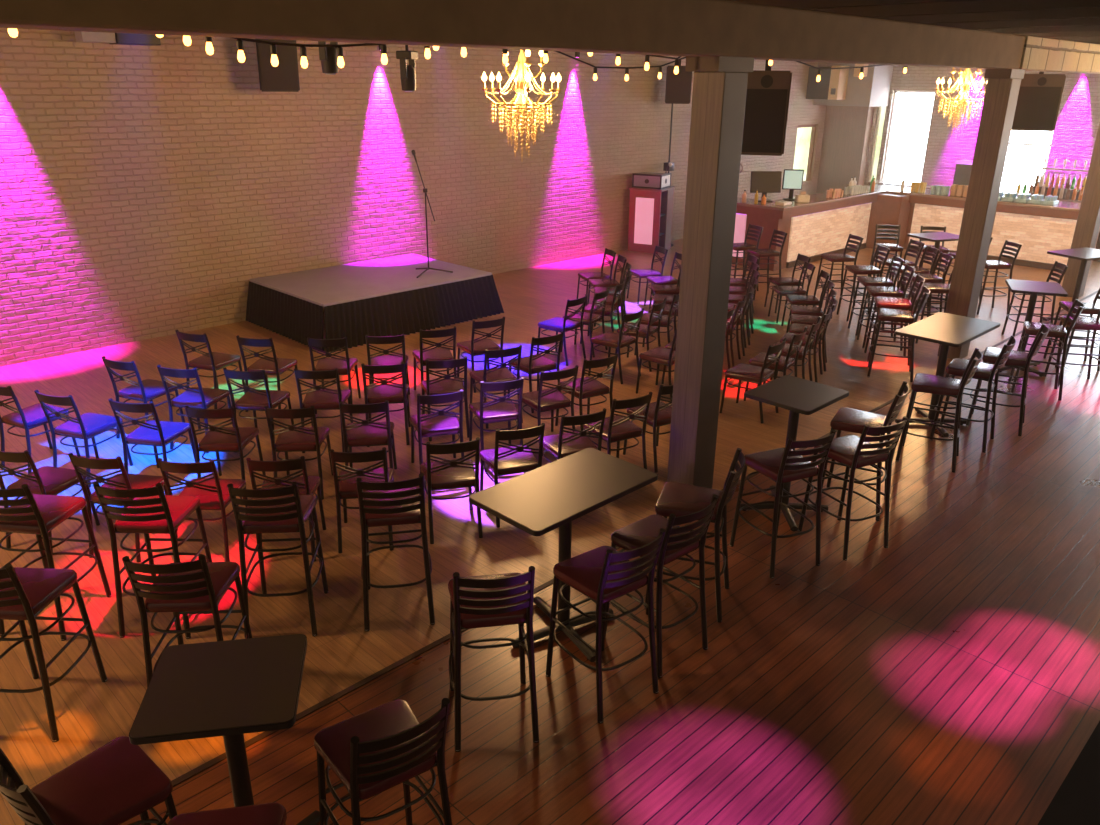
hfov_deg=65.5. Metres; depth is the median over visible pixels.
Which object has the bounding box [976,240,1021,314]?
bar stool
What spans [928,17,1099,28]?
trim
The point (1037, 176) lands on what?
bottle
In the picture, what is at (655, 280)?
dining chair
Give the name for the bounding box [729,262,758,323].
dining chair
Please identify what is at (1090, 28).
trim
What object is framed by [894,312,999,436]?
cafe table
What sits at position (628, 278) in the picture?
dining chair
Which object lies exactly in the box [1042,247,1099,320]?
cafe table
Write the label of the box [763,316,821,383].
dining chair
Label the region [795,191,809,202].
printer
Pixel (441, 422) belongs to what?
dining chair
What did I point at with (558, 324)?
dining chair
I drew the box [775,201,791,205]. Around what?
napkin stack
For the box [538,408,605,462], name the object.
dining chair
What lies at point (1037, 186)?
bottle
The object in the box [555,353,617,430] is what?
dining chair
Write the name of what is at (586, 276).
dining chair
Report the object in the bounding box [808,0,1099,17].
trim
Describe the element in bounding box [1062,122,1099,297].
pillar
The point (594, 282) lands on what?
dining chair
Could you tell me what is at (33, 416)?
dining chair
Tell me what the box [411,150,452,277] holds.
microphone stand
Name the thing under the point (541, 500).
cafe table
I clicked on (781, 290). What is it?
dining chair
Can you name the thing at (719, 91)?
pillar
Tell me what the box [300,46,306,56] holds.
socket
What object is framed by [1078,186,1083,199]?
bottle
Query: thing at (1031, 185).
bottle
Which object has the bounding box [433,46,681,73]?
string lights
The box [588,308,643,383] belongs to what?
dining chair
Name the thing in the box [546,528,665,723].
bar stool
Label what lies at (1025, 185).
bottle
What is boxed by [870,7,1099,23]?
trim
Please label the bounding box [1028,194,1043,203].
glass rack
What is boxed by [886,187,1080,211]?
countertop
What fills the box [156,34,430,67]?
string lights
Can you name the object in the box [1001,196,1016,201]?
tray
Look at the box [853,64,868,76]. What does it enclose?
bracket
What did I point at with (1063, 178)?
bottle
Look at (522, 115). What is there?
chandelier
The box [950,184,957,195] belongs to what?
paper bag
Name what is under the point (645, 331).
dining chair
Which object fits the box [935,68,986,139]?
chandelier
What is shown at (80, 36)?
amplifier
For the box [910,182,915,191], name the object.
glass
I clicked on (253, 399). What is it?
dining chair
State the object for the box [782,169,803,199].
screen
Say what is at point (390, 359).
dining chair
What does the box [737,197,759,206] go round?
countertop
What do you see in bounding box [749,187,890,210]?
countertop
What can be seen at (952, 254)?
bar stool
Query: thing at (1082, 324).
bar stool
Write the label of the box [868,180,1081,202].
countertop
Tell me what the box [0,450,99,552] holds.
dining chair
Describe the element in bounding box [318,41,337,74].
light
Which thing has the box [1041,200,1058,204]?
tray
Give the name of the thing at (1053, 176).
bottle
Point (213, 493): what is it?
dining chair
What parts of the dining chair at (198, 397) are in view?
post, rail, seat frame, seat, post, leg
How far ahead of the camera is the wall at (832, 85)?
21.16 m
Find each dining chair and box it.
[0,386,80,473]
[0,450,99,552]
[34,390,132,486]
[68,452,177,561]
[102,356,184,437]
[108,398,195,479]
[157,365,233,452]
[157,458,247,562]
[175,330,244,408]
[185,406,265,498]
[223,368,293,440]
[236,335,302,411]
[246,456,325,560]
[264,406,332,499]
[294,368,352,452]
[307,337,360,413]
[330,447,393,552]
[339,400,396,480]
[361,362,410,446]
[365,334,409,394]
[410,389,464,472]
[412,326,456,389]
[420,437,482,543]
[421,356,468,440]
[457,317,504,392]
[469,345,522,428]
[469,377,523,467]
[479,423,544,527]
[507,332,563,412]
[517,365,578,455]
[536,294,587,365]
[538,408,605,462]
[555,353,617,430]
[561,287,609,357]
[577,248,615,306]
[580,279,624,343]
[583,392,652,468]
[587,254,626,304]
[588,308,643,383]
[591,270,631,333]
[593,262,631,313]
[615,298,666,371]
[623,385,672,472]
[627,246,667,303]
[634,294,678,354]
[636,329,676,400]
[644,252,681,305]
[648,268,680,312]
[649,303,678,335]
[654,294,676,304]
[661,342,675,383]
[719,337,786,422]
[725,295,746,366]
[725,304,736,368]
[727,286,753,355]
[728,269,759,333]
[728,278,758,344]
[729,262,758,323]
[730,254,758,312]
[744,327,807,400]
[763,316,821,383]
[764,253,810,312]
[768,261,815,322]
[776,307,831,382]
[781,270,829,332]
[786,280,834,339]
[789,289,836,328]
[789,298,837,371]
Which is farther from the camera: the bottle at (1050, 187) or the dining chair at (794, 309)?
the bottle at (1050, 187)
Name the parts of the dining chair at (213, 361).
post, rail, post, seat frame, seat, leg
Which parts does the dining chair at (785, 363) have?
leg, seat, post, rail, post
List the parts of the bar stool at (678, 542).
leg, seat, post, post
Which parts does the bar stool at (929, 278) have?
seat, post, post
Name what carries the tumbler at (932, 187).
on the bar counter at (814, 228)
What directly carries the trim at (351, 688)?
attached to the floor at (947, 673)
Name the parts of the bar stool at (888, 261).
seat, post, post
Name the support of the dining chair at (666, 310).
on the floor at (90, 712)
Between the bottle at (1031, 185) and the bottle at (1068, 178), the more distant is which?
the bottle at (1031, 185)
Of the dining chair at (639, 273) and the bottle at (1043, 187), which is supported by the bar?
the bottle at (1043, 187)
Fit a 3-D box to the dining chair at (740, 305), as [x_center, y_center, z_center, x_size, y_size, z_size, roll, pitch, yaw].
[2.182,-1.054,10.852,0.543,0.852,0.430,9,23,21]
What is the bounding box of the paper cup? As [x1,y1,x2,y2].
[826,190,830,197]
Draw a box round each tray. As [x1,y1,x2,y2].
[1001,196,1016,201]
[1014,198,1030,202]
[1028,199,1043,203]
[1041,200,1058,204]
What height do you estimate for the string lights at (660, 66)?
0.256 m
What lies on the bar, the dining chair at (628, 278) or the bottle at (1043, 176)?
the bottle at (1043, 176)
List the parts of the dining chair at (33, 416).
post, rail, post, seat frame, seat, leg, leg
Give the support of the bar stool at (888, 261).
on the floor at (90, 712)
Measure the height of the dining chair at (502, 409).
0.852 m
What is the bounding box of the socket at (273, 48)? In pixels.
[270,43,276,54]
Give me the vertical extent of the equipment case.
0.280 m
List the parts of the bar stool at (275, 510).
post, leg, seat, post, leg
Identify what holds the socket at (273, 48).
attached to the string lights at (186, 39)
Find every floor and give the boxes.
[0,239,1099,824]
[120,293,1099,824]
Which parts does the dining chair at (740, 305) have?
seat, post, post, rail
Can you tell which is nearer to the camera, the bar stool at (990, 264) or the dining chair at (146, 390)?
the dining chair at (146, 390)
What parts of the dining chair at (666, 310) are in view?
seat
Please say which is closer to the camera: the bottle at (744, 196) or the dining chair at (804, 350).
the dining chair at (804, 350)
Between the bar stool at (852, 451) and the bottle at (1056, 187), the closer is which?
the bar stool at (852, 451)
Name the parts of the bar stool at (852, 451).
leg, leg, seat, post, post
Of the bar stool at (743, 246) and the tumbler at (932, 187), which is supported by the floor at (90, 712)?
the bar stool at (743, 246)
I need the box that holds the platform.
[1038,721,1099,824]
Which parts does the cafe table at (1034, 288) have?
arm, arm, arm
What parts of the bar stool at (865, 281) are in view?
leg, leg, seat, post, post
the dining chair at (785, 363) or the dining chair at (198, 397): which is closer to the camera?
the dining chair at (198, 397)
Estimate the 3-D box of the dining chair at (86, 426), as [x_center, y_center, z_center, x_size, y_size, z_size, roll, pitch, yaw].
[-4.133,0.155,7.579,0.430,0.852,0.543,8,22,18]
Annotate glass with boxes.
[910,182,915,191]
[915,182,919,191]
[920,183,924,192]
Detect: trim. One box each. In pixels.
[171,290,1097,786]
[726,0,976,9]
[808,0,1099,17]
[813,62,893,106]
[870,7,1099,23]
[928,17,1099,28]
[971,25,1099,33]
[1013,31,1099,37]
[1019,36,1099,73]
[1049,36,1099,40]
[1074,41,1099,43]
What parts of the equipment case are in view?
corner trim, corner trim, panel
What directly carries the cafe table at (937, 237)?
on the floor at (90, 712)
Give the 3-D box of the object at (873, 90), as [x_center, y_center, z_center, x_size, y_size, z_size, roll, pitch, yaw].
[7.658,-8.489,21.532,1.000,1.430,1.520,-19,29,-41]
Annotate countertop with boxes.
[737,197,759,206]
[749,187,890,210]
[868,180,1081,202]
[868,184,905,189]
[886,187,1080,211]
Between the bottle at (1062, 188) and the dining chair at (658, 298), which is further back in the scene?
the bottle at (1062, 188)
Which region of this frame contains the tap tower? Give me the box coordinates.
[1039,158,1087,184]
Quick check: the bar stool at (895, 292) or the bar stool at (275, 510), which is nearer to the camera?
the bar stool at (275, 510)
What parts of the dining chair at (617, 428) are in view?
post, seat, leg, seat frame, rail, post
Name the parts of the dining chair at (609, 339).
leg, seat, seat frame, post, rail, post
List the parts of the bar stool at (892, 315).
leg, leg, seat, post, post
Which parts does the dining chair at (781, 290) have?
leg, leg, seat, post, rail, post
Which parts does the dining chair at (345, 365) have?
post, rail, seat, post, leg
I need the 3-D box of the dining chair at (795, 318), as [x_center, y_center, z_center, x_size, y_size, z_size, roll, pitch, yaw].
[3.419,-1.176,11.195,0.543,0.852,0.430,6,22,13]
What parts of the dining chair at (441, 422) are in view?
leg, post, seat, rail, seat frame, leg, post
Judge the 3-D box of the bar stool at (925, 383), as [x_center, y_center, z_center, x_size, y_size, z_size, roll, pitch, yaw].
[3.629,-0.065,8.008,0.590,1.091,0.468,11,24,25]
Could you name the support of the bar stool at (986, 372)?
on the floor at (947, 673)
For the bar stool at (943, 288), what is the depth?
11.72 m
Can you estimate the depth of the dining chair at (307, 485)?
6.12 m
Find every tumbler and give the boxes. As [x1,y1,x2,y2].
[930,186,934,193]
[935,186,940,194]
[941,186,945,194]
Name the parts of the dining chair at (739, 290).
seat, post, rail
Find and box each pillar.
[667,56,753,488]
[937,69,1024,358]
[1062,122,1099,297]
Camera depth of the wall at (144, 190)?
12.37 m
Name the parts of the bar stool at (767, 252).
seat, post, post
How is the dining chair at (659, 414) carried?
on the floor at (90, 712)
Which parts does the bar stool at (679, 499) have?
seat, post, post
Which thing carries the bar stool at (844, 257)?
on the floor at (90, 712)
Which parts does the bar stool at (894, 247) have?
post, seat, post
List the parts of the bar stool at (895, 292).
leg, leg, seat, post, post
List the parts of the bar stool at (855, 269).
leg, leg, seat, post, post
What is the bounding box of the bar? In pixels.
[868,180,1099,261]
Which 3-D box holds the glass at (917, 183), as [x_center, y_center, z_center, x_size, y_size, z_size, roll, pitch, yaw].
[7.810,-4.783,18.169,0.090,0.200,0.088,-19,29,-41]
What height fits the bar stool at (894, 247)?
1.091 m
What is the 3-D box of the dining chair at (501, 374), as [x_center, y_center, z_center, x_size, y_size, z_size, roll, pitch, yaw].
[-0.563,-0.333,8.927,0.430,0.852,0.543,-9,23,-23]
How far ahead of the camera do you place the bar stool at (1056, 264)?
11.81 m
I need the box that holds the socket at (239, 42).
[236,39,243,49]
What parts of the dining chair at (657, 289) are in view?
leg, seat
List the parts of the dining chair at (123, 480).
post, rail, seat, post, leg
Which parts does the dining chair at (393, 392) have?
post, rail, seat, post, leg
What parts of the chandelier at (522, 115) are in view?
bulb, bulb, bulb, bead chain, arm, bead chain, arm, bead chain, arm, arm, bead chain, arm, bulb, arm, bead chain, bead chain, arm, bulb, bulb, bulb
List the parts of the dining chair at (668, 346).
leg, seat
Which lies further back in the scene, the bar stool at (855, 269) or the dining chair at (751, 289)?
the bar stool at (855, 269)
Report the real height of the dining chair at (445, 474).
0.852 m
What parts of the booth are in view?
lit panel, panel, panel, panel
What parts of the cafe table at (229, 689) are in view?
arm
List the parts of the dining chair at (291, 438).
post, leg, rail, seat frame, seat, post, leg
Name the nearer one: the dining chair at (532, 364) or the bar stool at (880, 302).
the dining chair at (532, 364)
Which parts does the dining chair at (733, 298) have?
seat, post, post, rail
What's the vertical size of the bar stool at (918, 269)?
1.091 m
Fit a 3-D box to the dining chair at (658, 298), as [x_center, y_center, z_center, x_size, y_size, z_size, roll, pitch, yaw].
[1.745,-1.589,12.216,0.543,0.852,0.430,2,21,5]
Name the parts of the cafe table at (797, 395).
arm, arm, arm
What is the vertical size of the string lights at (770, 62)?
0.246 m
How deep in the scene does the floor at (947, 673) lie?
5.16 m
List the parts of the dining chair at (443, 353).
leg, post, seat, rail, post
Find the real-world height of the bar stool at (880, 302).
1.091 m
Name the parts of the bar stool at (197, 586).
post, leg, seat, post, leg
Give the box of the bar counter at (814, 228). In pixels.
[732,184,1099,270]
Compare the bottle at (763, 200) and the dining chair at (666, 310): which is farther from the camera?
the bottle at (763, 200)
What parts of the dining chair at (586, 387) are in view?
leg, seat, post, seat frame, leg, rail, post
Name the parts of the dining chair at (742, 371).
leg, leg, seat, seat frame, post, rail, post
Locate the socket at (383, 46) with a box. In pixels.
[381,44,386,53]
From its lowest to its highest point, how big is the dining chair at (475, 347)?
0.852 m
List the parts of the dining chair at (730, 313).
rail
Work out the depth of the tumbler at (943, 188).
17.73 m
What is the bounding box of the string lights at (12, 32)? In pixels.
[8,28,17,37]
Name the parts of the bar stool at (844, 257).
leg, leg, seat, post, post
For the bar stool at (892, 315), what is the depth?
10.26 m
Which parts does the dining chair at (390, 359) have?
post, rail, seat, post, leg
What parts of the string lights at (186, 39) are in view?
bulb, bulb, bulb, bulb, bulb, bulb, bulb, bulb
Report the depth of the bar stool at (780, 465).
6.16 m
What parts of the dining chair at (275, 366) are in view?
post, rail, seat, post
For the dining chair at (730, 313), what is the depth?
10.44 m
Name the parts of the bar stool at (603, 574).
leg, seat, leg, post, post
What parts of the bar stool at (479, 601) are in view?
leg, post, seat, leg, post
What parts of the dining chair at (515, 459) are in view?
leg, post, seat, seat frame, rail, post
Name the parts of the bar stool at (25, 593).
leg, post, seat frame, seat, leg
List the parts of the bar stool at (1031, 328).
leg, leg, seat, post, post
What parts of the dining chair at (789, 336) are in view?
seat, post, post, rail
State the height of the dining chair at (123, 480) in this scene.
0.852 m
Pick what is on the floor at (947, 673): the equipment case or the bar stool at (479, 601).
the bar stool at (479, 601)
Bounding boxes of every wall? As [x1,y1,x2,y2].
[0,28,826,366]
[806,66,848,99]
[816,106,873,193]
[864,65,1099,188]
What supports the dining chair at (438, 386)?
on the floor at (90, 712)
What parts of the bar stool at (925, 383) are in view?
leg, leg, seat, post, post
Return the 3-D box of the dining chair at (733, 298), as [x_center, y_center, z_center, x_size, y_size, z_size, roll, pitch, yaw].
[2.694,-1.603,12.277,0.543,0.852,0.430,2,21,4]
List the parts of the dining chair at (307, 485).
post, rail, seat, post, leg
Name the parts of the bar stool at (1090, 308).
leg, seat, post, post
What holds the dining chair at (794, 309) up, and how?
on the floor at (90, 712)
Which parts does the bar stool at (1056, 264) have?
leg, leg, post, post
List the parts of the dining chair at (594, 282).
leg, seat, post, rail, post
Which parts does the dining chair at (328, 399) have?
post, rail, seat frame, seat, post, leg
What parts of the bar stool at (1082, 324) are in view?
leg, leg, seat, post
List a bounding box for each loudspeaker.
[255,39,299,91]
[665,60,691,103]
[741,60,791,155]
[1012,71,1065,130]
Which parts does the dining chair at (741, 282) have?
seat, post, rail, post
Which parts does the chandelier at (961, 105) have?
bead chain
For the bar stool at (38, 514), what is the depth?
5.40 m
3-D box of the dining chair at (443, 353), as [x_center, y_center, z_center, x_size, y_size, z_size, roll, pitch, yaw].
[-1.286,-0.591,9.570,0.430,0.852,0.543,-7,22,-18]
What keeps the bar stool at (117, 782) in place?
on the floor at (947, 673)
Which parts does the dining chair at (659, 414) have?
leg, seat, seat frame, leg, post, rail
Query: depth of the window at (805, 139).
22.52 m
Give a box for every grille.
[741,89,787,152]
[1012,86,1061,128]
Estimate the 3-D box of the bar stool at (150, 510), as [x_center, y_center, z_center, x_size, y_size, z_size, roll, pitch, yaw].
[-2.520,0.846,5.510,0.468,1.091,0.590,1,21,1]
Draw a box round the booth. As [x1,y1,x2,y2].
[628,186,675,253]
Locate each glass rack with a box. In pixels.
[998,191,1003,200]
[1001,192,1016,201]
[1014,193,1030,202]
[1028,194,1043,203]
[1041,195,1058,204]
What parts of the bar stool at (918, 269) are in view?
seat, post, post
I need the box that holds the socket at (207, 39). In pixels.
[204,36,211,41]
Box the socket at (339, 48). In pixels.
[337,46,342,56]
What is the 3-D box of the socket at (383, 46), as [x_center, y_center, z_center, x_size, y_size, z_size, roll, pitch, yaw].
[-0.889,-1.945,4.569,0.032,0.050,0.030,-19,29,-41]
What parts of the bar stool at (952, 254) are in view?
seat, post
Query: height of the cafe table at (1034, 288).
1.060 m
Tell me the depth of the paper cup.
17.15 m
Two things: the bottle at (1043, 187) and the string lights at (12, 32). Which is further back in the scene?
the bottle at (1043, 187)
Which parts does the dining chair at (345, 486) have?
post, leg, rail, seat, post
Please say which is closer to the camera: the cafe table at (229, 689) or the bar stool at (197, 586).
the cafe table at (229, 689)
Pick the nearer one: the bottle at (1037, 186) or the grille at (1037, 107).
the grille at (1037, 107)
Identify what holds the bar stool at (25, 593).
on the floor at (90, 712)
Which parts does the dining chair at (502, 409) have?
leg, post, seat, seat frame, rail, leg, post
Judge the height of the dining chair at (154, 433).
0.852 m
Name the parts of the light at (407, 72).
yoke arm, yoke arm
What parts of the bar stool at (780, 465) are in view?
leg, leg, seat, post, post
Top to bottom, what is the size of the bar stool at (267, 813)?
1.091 m
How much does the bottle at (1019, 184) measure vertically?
0.290 m
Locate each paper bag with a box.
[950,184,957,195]
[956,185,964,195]
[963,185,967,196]
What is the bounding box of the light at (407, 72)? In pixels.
[396,45,417,91]
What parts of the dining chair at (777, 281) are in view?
leg, leg, seat, post, rail, post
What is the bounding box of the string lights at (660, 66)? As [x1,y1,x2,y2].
[555,51,685,80]
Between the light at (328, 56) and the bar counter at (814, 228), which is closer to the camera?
the light at (328, 56)
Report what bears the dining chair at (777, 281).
on the floor at (90, 712)
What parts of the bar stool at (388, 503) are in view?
post, leg, seat, post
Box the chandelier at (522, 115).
[481,50,561,160]
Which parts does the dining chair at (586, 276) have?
leg, leg, seat, post, rail, post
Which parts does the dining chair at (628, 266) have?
seat, post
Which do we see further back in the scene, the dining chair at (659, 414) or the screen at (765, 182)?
the screen at (765, 182)
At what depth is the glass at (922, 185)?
18.08 m
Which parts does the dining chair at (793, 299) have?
leg, seat, post, post, rail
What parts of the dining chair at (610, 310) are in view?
seat, post, rail, post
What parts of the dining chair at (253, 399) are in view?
post, rail, leg, seat frame, seat, post, leg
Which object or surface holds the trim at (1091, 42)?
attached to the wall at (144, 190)
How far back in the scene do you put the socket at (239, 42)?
4.03 m
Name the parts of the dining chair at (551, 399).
post, seat, seat frame, leg, rail, post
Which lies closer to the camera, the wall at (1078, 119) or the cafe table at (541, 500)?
the cafe table at (541, 500)
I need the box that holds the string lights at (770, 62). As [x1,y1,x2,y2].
[768,60,906,81]
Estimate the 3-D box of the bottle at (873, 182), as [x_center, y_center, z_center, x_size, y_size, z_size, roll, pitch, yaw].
[6.942,-4.895,18.337,0.074,0.270,0.074,-19,29,-41]
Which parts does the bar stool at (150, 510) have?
post, leg, seat, post, leg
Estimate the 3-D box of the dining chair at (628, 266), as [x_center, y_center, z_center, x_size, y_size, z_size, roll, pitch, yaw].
[0.917,-1.764,12.645,0.543,0.852,0.430,1,21,0]
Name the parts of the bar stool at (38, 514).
post, leg, seat, post, leg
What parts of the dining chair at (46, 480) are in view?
post, rail, post, seat, seat frame, leg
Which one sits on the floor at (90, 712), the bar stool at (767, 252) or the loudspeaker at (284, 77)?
the bar stool at (767, 252)
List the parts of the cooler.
door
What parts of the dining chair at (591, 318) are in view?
seat, post, rail, post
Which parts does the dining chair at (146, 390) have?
post, rail, post, seat frame, seat, leg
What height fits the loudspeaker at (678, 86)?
0.840 m
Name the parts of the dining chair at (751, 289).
seat, post, post, rail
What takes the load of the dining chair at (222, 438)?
on the floor at (90, 712)
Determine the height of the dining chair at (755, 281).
0.852 m
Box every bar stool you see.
[0,484,111,640]
[0,563,107,741]
[0,736,177,824]
[93,482,211,638]
[122,555,251,687]
[167,803,286,824]
[227,482,328,638]
[314,698,451,824]
[356,473,434,630]
[448,566,538,751]
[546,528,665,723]
[605,494,718,677]
[644,448,744,622]
[730,430,835,577]
[731,224,763,290]
[744,229,787,300]
[798,416,907,560]
[815,234,863,303]
[816,381,909,520]
[836,244,890,321]
[848,255,903,336]
[857,264,914,350]
[864,275,924,365]
[867,286,930,381]
[868,224,902,285]
[877,239,924,291]
[891,245,939,316]
[895,348,982,472]
[898,252,952,325]
[909,226,949,287]
[913,270,952,343]
[929,335,1015,452]
[937,237,992,300]
[966,324,1048,435]
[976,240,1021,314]
[1002,261,1067,344]
[1008,299,1084,400]
[1043,288,1099,370]
[1045,311,1099,387]
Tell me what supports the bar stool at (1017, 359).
on the floor at (947, 673)
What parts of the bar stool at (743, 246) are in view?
leg, seat, post, post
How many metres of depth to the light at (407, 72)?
7.87 m
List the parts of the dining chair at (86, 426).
post, rail, post, seat frame, seat, leg, leg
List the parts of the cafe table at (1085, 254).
arm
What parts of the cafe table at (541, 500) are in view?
arm, arm, arm, arm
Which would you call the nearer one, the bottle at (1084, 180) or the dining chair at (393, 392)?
the dining chair at (393, 392)
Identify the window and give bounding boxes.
[793,124,816,180]
[868,106,886,181]
[882,90,935,182]
[1000,93,1062,192]
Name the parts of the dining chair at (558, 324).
leg, seat, post, rail, post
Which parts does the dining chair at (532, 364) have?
post, seat, seat frame, leg, rail, post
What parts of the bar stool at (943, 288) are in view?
leg, seat, post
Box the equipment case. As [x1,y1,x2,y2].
[632,172,671,188]
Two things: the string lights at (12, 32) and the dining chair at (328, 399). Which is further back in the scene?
the dining chair at (328, 399)
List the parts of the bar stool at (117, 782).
post, post, leg, leg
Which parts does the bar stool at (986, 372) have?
leg, leg, seat, post, post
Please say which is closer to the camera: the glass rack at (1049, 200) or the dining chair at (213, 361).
the dining chair at (213, 361)
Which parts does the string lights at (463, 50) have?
bulb, bulb, bulb, bulb, bulb, bulb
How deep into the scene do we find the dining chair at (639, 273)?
13.80 m
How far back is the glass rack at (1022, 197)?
16.80 m
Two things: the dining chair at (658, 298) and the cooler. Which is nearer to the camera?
the dining chair at (658, 298)
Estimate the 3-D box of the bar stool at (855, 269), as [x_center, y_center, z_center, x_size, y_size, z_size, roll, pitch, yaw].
[4.732,-1.957,12.907,0.590,1.091,0.468,-1,21,-3]
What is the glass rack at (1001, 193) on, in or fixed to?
on the bar counter at (814, 228)
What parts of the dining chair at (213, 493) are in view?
post, rail, seat, seat frame, post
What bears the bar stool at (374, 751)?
on the floor at (947, 673)
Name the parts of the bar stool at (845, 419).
leg, leg, seat, post, post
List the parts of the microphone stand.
leg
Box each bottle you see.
[742,190,746,202]
[754,190,758,203]
[761,194,765,203]
[871,178,875,190]
[900,177,904,190]
[1016,181,1020,194]
[1022,181,1026,193]
[1028,182,1032,195]
[1034,171,1039,185]
[1034,182,1038,194]
[1039,172,1044,186]
[1040,183,1044,194]
[1045,172,1049,186]
[1046,183,1051,195]
[1050,173,1054,186]
[1053,184,1057,195]
[1055,173,1059,186]
[1059,184,1063,198]
[1060,173,1065,187]
[1065,174,1070,188]
[1065,185,1070,198]
[1070,174,1075,188]
[1071,185,1076,199]
[1077,174,1081,189]
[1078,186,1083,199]
[1081,175,1086,189]
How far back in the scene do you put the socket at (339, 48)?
4.39 m
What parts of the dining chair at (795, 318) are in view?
seat, post, rail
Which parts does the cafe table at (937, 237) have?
arm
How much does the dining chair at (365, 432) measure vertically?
0.852 m
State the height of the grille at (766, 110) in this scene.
0.600 m
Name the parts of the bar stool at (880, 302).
leg, leg, seat, post, post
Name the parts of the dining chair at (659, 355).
leg, seat, leg, post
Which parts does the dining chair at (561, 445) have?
post, seat, rail, post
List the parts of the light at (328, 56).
yoke arm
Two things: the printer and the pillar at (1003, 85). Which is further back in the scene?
the printer
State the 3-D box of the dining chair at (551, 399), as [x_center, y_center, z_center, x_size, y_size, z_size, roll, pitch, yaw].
[-0.022,-0.086,8.303,0.430,0.852,0.543,-11,24,-27]
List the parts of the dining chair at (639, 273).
leg, seat, post, rail, post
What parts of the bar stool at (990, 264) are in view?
leg, seat, post, post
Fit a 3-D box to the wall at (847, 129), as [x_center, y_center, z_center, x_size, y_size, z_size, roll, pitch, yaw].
[7.765,-6.642,22.647,0.300,2.820,1.170,-19,29,-41]
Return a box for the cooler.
[953,160,972,185]
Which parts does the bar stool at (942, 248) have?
post, seat, post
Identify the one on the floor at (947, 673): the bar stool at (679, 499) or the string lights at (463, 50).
the bar stool at (679, 499)
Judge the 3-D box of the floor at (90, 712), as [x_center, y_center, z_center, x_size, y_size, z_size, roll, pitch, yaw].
[1.327,-1.273,12.699,25.200,0.100,8.130,-19,29,-41]
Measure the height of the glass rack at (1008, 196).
0.150 m
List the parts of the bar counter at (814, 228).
panel, stone panel, stone panel, stone panel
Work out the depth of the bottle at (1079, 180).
17.69 m
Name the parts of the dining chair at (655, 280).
leg, seat, post, rail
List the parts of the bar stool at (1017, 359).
leg, seat, post, post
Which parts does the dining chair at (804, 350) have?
seat, post, post, rail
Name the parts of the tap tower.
rail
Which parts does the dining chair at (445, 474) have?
post, seat, rail, seat frame, leg, post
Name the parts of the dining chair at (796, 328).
seat, post, post, rail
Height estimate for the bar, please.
1.339 m
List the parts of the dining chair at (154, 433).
post, rail, leg, seat frame, seat, post, leg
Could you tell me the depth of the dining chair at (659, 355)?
9.61 m
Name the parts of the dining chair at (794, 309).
leg, seat, post, rail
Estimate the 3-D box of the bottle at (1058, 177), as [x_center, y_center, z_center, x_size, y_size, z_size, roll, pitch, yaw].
[10.682,-4.882,17.971,0.074,0.300,0.074,-19,29,-41]
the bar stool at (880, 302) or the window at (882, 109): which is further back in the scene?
the window at (882, 109)
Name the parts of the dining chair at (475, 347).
leg, post, seat, rail, post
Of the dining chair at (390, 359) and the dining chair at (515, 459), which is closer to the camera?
the dining chair at (515, 459)
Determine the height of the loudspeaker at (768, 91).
0.920 m
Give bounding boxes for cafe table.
[129,634,319,824]
[469,448,657,661]
[740,375,848,530]
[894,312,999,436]
[906,232,958,300]
[999,279,1067,376]
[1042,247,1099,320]
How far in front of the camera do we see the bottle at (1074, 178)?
17.76 m
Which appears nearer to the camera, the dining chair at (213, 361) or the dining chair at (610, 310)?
the dining chair at (213, 361)
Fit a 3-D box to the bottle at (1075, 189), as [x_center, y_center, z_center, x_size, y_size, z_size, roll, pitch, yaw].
[10.782,-4.522,17.557,0.074,0.290,0.074,-19,29,-41]
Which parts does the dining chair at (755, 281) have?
seat, post, post, rail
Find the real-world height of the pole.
2.930 m
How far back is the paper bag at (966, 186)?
17.49 m
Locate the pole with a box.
[663,104,673,245]
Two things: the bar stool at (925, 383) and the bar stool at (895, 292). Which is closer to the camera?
the bar stool at (925, 383)
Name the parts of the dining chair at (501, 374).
leg, post, seat, rail, post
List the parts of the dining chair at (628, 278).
seat, post, post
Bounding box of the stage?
[246,254,503,352]
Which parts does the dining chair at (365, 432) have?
post, leg, rail, seat frame, seat, post, leg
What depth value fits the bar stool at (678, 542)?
5.13 m
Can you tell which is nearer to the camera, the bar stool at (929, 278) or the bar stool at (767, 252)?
the bar stool at (929, 278)
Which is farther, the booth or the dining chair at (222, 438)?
the booth
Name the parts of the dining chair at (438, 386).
leg, post, seat, rail, post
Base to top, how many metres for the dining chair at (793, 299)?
0.852 m
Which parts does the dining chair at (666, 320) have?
seat, post, post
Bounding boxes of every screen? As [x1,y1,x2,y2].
[750,171,781,201]
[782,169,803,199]
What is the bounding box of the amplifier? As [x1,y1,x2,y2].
[74,31,160,45]
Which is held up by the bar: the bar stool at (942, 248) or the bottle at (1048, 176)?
the bottle at (1048, 176)
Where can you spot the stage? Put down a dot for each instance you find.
(384, 296)
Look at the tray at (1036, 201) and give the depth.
16.63 m
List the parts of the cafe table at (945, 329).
arm, arm, arm, arm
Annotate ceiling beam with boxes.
[0,0,1025,68]
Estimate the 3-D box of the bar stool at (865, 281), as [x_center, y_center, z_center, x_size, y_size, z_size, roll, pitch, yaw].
[4.624,-1.658,12.134,0.590,1.091,0.468,2,21,3]
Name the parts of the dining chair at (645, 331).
seat, post, rail, post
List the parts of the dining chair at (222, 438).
post, rail, leg, seat frame, seat, post, leg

